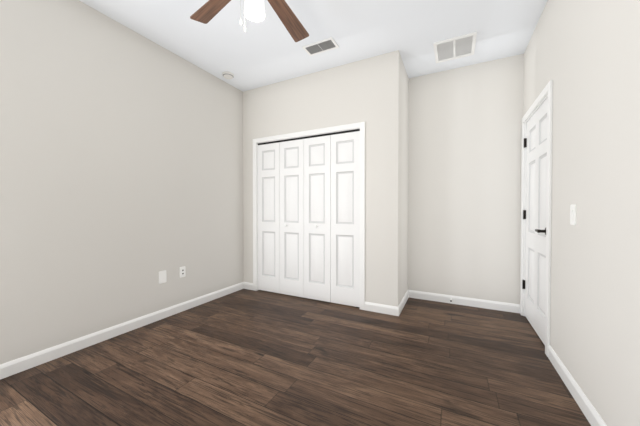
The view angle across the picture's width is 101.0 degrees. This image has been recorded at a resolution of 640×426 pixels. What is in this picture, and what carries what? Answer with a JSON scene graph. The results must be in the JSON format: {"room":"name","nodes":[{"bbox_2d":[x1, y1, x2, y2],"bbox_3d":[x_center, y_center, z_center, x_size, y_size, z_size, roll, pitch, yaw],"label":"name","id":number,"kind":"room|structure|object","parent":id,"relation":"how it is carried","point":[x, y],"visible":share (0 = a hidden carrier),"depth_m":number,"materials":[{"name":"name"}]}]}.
{"room":"empty bedroom","nodes":[
{"label":"empty bedroom","id":0,"kind":"room"},
{"bbox_2d":[0,0,243,364],"bbox_3d":[-1.698,-0.301,2.567,0.100,2.740,4.080,0,1,27],"label":"wall","id":1,"kind":"structure","parent":0,"point":[121,166],"depth_m":2.21,"materials":[{"name":"paint"}]},
{"bbox_2d":[0,282,247,378],"bbox_3d":[-1.790,1.026,2.277,0.014,0.092,3.190,0,1,27],"label":"baseboard","id":2,"kind":"structure","parent":1,"relation":"attached to","point":[7,369],"depth_m":2.20,"materials":[{"name":"white wood"}]},
{"bbox_2d":[159,270,166,283],"bbox_3d":[-1.591,0.647,2.671,0.007,0.125,0.078,0,1,27],"label":"blank wall plate","id":3,"kind":"object","parent":1,"relation":"attached to","point":[162,277],"visible":1,"depth_m":2.67,"materials":[{"name":"white plastic"}]},
{"bbox_2d":[179,266,185,277],"bbox_3d":[-1.491,0.640,2.866,0.009,0.115,0.070,0,1,27],"label":"electrical outlet","id":4,"kind":"object","parent":1,"relation":"attached to","point":[182,271],"visible":1,"depth_m":2.86,"materials":[{"name":"white plastic"}]},
{"bbox_2d":[0,289,590,425],"bbox_3d":[-0.197,1.128,1.820,3.470,0.100,4.080,0,1,27],"label":"floor","id":5,"kind":"structure","parent":0,"point":[244,357],"depth_m":1.77,"materials":[{"name":"brown wood"}]},
{"bbox_2d":[79,0,546,91],"bbox_3d":[-0.197,-1.712,1.785,3.470,0.100,4.080,0,1,27],"label":"ceiling","id":6,"kind":"structure","parent":0,"point":[267,50],"depth_m":2.43,"materials":[{"name":"white paint"}]},
{"bbox_2d":[222,71,233,78],"bbox_3d":[-1.111,-1.657,3.195,0.136,0.044,0.136,0,1,27],"label":"smoke detector","id":7,"kind":"object","parent":6,"relation":"attached to","point":[227,75],"visible":1,"depth_m":3.16,"materials":[{"name":"white plastic"}]},
{"bbox_2d":[190,0,308,41],"bbox_3d":[-0.375,-1.332,1.544,1.279,0.654,1.259,0,1,27],"label":"ceiling fan","id":8,"kind":"object","parent":6,"relation":"hanging from","point":[207,12],"visible":1,"depth_m":1.81,"materials":[{"name":"brown wood"}]},
{"bbox_2d":[302,37,338,55],"bbox_3d":[0.005,-1.667,2.654,0.330,0.011,0.170,0,1,27],"label":"ceiling vent","id":9,"kind":"object","parent":6,"relation":"in","point":[321,46],"visible":1,"depth_m":2.64,"materials":[{"name":"white metal"}]},
{"bbox_2d":[433,31,476,62],"bbox_3d":[1.367,-1.668,2.684,0.370,0.010,0.390,0,1,27],"label":"ceiling vent","id":10,"kind":"object","parent":6,"relation":"in","point":[461,46],"visible":0.96,"depth_m":2.67,"materials":[{"name":"white metal"}]},
{"bbox_2d":[243,50,399,306],"bbox_3d":[-0.110,-0.310,3.251,2.110,2.740,0.100,0,1,27],"label":"wall","id":11,"kind":"structure","parent":0,"point":[367,91],"depth_m":2.88,"materials":[{"name":"paint"}]},
{"bbox_2d":[258,142,279,292],"bbox_3d":[-0.676,0.065,3.520,0.358,1.960,0.032,0,1,27],"label":"closet door","id":12,"kind":"structure","parent":11,"relation":"in","point":[269,217],"depth_m":3.50,"materials":[{"name":"white wood"}]},
{"bbox_2d":[280,139,303,297],"bbox_3d":[-0.362,0.067,3.339,0.358,1.960,0.068,0,1,27],"label":"closet door","id":13,"kind":"structure","parent":11,"relation":"in","point":[292,217],"depth_m":3.34,"materials":[{"name":"white wood"}]},
{"bbox_2d":[253,122,364,309],"bbox_3d":[-0.187,0.031,3.285,1.571,2.058,0.117,0,1,27],"label":"trim","id":14,"kind":"structure","parent":11,"relation":"attached to","point":[353,126],"depth_m":3.06,"materials":[{"name":"white wood"}]},
{"bbox_2d":[258,129,359,144],"bbox_3d":[-0.192,-0.927,3.264,1.447,0.018,0.038,0,1,27],"label":"door track","id":15,"kind":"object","parent":11,"relation":"attached to","point":[341,132],"depth_m":3.20,"materials":[{"name":"black metal"}]},
{"bbox_2d":[304,135,330,301],"bbox_3d":[-0.040,0.069,3.175,0.358,1.960,0.068,0,1,27],"label":"closet door","id":16,"kind":"structure","parent":11,"relation":"in","point":[317,218],"depth_m":3.17,"materials":[{"name":"white wood"}]},
{"bbox_2d":[331,131,359,306],"bbox_3d":[0.290,0.071,3.027,0.358,1.960,0.032,0,1,27],"label":"closet door","id":17,"kind":"structure","parent":11,"relation":"in","point":[345,218],"depth_m":3.01,"materials":[{"name":"white wood"}]},
{"bbox_2d":[365,302,399,315],"bbox_3d":[0.643,1.020,2.820,0.342,0.092,0.014,0,1,27],"label":"baseboard","id":18,"kind":"structure","parent":11,"relation":"attached to","point":[374,307],"depth_m":2.80,"materials":[{"name":"white wood"}]},
{"bbox_2d":[400,55,408,301],"bbox_3d":[0.936,-0.308,3.089,0.100,2.740,0.560,0,1,27],"label":"wall","id":19,"kind":"structure","parent":0,"point":[404,94],"depth_m":3.04,"materials":[{"name":"paint"}]},
{"bbox_2d":[399,290,411,312],"bbox_3d":[0.952,1.017,3.010,0.014,0.092,0.634,0,1,27],"label":"baseboard","id":20,"kind":"structure","parent":19,"relation":"attached to","point":[408,294],"depth_m":3.09,"materials":[{"name":"white wood"}]},
{"bbox_2d":[408,54,523,303],"bbox_3d":[0.707,-0.314,3.576,3.270,2.740,0.100,0,1,27],"label":"wall","id":21,"kind":"structure","parent":0,"point":[464,174],"depth_m":3.02,"materials":[{"name":"paint"}]},
{"bbox_2d":[412,290,519,312],"bbox_3d":[1.621,1.017,3.062,1.160,0.092,0.014,0,1,27],"label":"baseboard","id":22,"kind":"structure","parent":21,"relation":"attached to","point":[487,304],"depth_m":3.02,"materials":[{"name":"white wood"}]},
{"bbox_2d":[523,0,639,425],"bbox_3d":[1.305,-0.283,1.038,0.100,2.740,4.080,0,1,27],"label":"wall","id":23,"kind":"structure","parent":0,"point":[584,55],"depth_m":1.34,"materials":[{"name":"paint"}]},
{"bbox_2d":[522,98,547,344],"bbox_3d":[1.923,0.072,2.371,0.099,1.978,0.793,0,1,27],"label":"room door","id":24,"kind":"structure","parent":23,"relation":"in","point":[534,216],"depth_m":2.35,"materials":[{"name":"white wood"}]},
{"bbox_2d":[520,80,552,356],"bbox_3d":[1.960,0.042,2.346,0.117,2.058,0.926,0,1,27],"label":"door frame","id":25,"kind":"structure","parent":23,"relation":"attached to","point":[547,91],"depth_m":2.00,"materials":[{"name":"white wood"}]},
{"bbox_2d":[570,204,575,224],"bbox_3d":[1.523,0.011,1.593,0.013,0.124,0.076,0,1,27],"label":"light switch","id":26,"kind":"object","parent":23,"relation":"attached to","point":[572,214],"visible":0.96,"depth_m":1.58,"materials":[{"name":"white plastic"}]},
{"bbox_2d":[548,345,606,425],"bbox_3d":[1.047,1.046,0.673,0.014,0.092,2.907,0,1,27],"label":"baseboard","id":27,"kind":"structure","parent":23,"relation":"attached to","point":[583,402],"depth_m":1.52,"materials":[{"name":"white wood"}]}
]}

